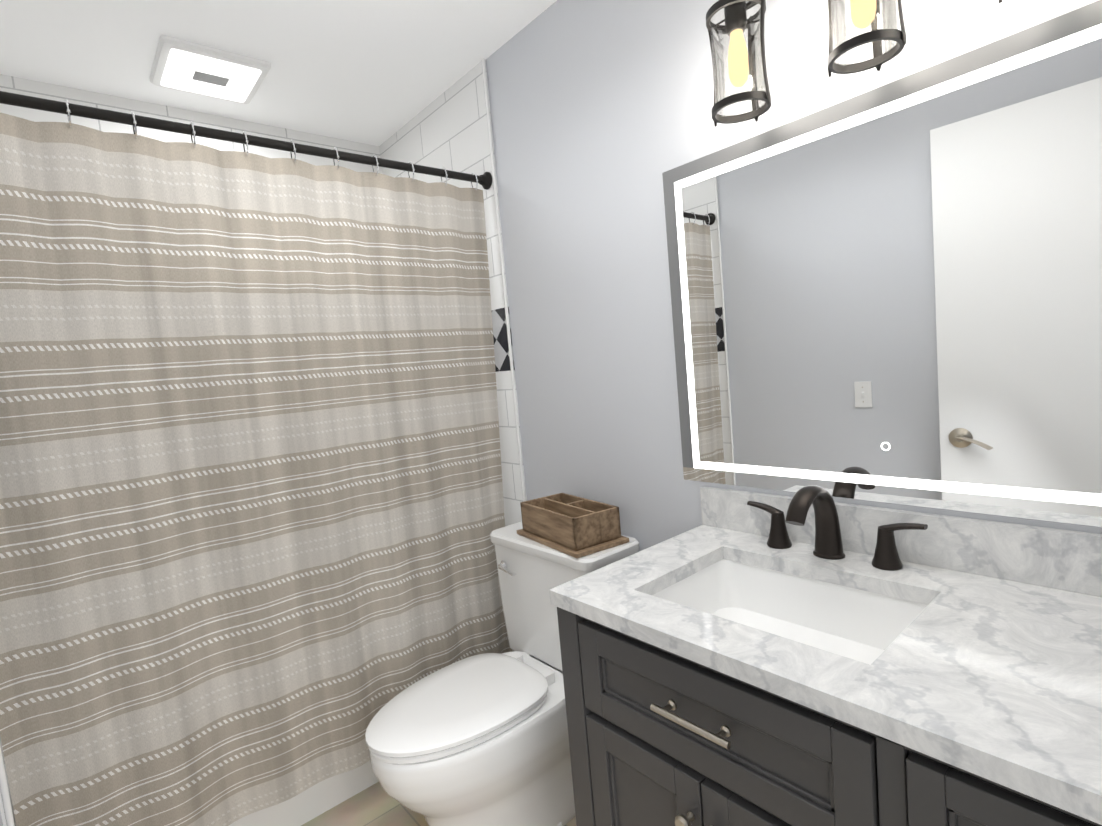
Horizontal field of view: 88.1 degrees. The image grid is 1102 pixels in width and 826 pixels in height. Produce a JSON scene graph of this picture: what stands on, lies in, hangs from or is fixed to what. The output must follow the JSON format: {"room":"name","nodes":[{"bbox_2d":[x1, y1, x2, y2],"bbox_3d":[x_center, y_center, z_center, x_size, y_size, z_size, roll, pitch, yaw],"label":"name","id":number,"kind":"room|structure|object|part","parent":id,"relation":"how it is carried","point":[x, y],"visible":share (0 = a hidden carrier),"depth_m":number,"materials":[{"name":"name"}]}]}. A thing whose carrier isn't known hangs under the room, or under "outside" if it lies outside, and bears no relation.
{"room":"bathroom","nodes":[
{"label":"bathroom","id":0,"kind":"room"},
{"bbox_2d":[0,737,15,825],"bbox_3d":[-1.581,0.142,1.488,0.108,2.420,0.970,-9,6,-40],"label":"wall tiles","id":1,"kind":"structure","parent":0,"point":[2,813],"depth_m":1.27,"materials":[{"name":"white tile"}]},
{"bbox_2d":[0,744,14,825],"bbox_3d":[-1.222,0.139,1.157,0.012,2.419,0.012,-9,6,-40],"label":"trim","id":2,"kind":"structure","parent":1,"relation":"attached to","point":[6,801],"depth_m":1.21,"materials":[{"name":"white ceramic"}]},
{"bbox_2d":[0,74,381,173],"bbox_3d":[-1.274,0.046,2.322,1.452,2.420,0.100,-9,6,-40],"label":"wall tile","id":3,"kind":"structure","parent":0,"point":[28,87],"depth_m":2.12,"materials":[{"name":"white tile"}]},
{"bbox_2d":[0,91,511,825],"bbox_3d":[-0.697,0.154,1.665,1.451,1.884,0.060,-9,6,-40],"label":"shower curtain","id":4,"kind":"object","parent":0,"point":[252,517],"visible":0.96,"depth_m":1.52,"materials":[{"name":"beige fabric"}]},
{"bbox_3d":[-0.777,-0.751,1.590,1.451,0.060,0.060,-9,6,-40],"label":"rod","id":5,"kind":"part","parent":4,"relation":"part of","materials":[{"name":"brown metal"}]},
{"bbox_2d":[0,0,556,145],"bbox_3d":[-0.108,-1.185,0.726,1.668,0.080,4.030,-9,6,-40],"label":"ceiling","id":6,"kind":"structure","parent":0,"point":[376,72],"depth_m":1.81,"materials":[{"name":"white paint"}]},
{"bbox_2d":[149,35,270,103],"bbox_3d":[-1.147,-1.137,1.917,0.310,0.027,0.310,-9,6,-40],"label":"ceiling light","id":7,"kind":"object","parent":6,"relation":"attached to","point":[190,67],"visible":1,"depth_m":1.88,"materials":[{"name":"white plastic"}]},
{"bbox_2d":[301,782,576,825],"bbox_3d":[0.113,1.297,0.931,1.668,0.080,4.030,-9,6,-40],"label":"floor","id":8,"kind":"structure","parent":0,"point":[375,804],"depth_m":1.77,"materials":[{"name":"tile"}]},
{"bbox_2d":[229,649,514,825],"bbox_3d":[-0.919,1.026,2.090,1.444,0.450,0.717,-9,6,-40],"label":"bathtub","id":9,"kind":"object","parent":8,"relation":"on","point":[313,802],"depth_m":1.78,"materials":[{"name":"white ceramic"}]},
{"bbox_2d":[365,493,638,825],"bbox_3d":[-0.150,0.774,1.651,0.787,0.927,0.488,-9,6,-40],"label":"toilet","id":10,"kind":"object","parent":8,"relation":"on","point":[479,740],"visible":0.88,"depth_m":1.56,"materials":[{"name":"white ceramic"}]},
{"bbox_3d":[-0.143,0.500,1.829,0.031,0.032,0.096,-9,6,-40],"label":"handle","id":11,"kind":"part","parent":10,"relation":"part of","materials":[{"name":"silver metal"}]},
{"bbox_2d":[549,485,1101,825],"bbox_3d":[0.535,0.686,1.007,0.580,1.043,0.942,-9,6,-40],"label":"bathroom vanity","id":12,"kind":"object","parent":8,"relation":"on","point":[811,655],"visible":1,"depth_m":0.93,"materials":[{"name":"painted wood"},{"name":"marble"},{"name":"brushed nickel"}]},
{"bbox_2d":[746,485,927,570],"bbox_3d":[0.541,0.229,1.170,0.179,0.164,0.365,-9,6,-40],"label":"faucet","id":13,"kind":"object","parent":12,"relation":"on","point":[827,554],"depth_m":1.19,"materials":[{"name":"black metal"}]},
{"bbox_2d":[486,0,1101,551],"bbox_3d":[0.910,-0.036,0.965,0.100,2.420,3.060,-9,6,-40],"label":"wall","id":14,"kind":"structure","parent":0,"point":[602,120],"depth_m":1.64,"materials":[{"name":"grey paint"}]},
{"bbox_2d":[379,60,526,526],"bbox_3d":[-0.403,-0.046,2.494,0.108,2.420,0.970,-9,6,-40],"label":"wall tiles","id":15,"kind":"structure","parent":14,"relation":"attached to","point":[447,129],"depth_m":2.15,"materials":[{"name":"white tile"}]},
{"bbox_2d":[481,58,525,501],"bbox_3d":[-0.131,-0.036,2.089,0.012,2.419,0.012,-9,6,-40],"label":"trim","id":16,"kind":"structure","parent":14,"relation":"attached to","point":[503,273],"depth_m":2.05,"materials":[{"name":"white ceramic"}]},
{"bbox_2d":[706,0,770,126],"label":"sconce","id":17,"kind":"object","parent":14,"relation":"attached to","point":[736,21],"depth_m":1.16,"materials":[{"name":"clear glass"}]},
{"bbox_2d":[827,0,905,76],"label":"sconce","id":18,"kind":"object","parent":14,"relation":"attached to","point":[865,13],"depth_m":0.99,"materials":[{"name":"clear glass"}]},
{"bbox_2d":[662,0,1101,526],"bbox_3d":[0.675,-0.218,1.102,0.031,0.800,1.055,-9,6,-40],"label":"led mirror","id":19,"kind":"object","parent":14,"relation":"attached to","point":[891,292],"visible":1,"depth_m":1.07,"materials":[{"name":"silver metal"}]}
]}

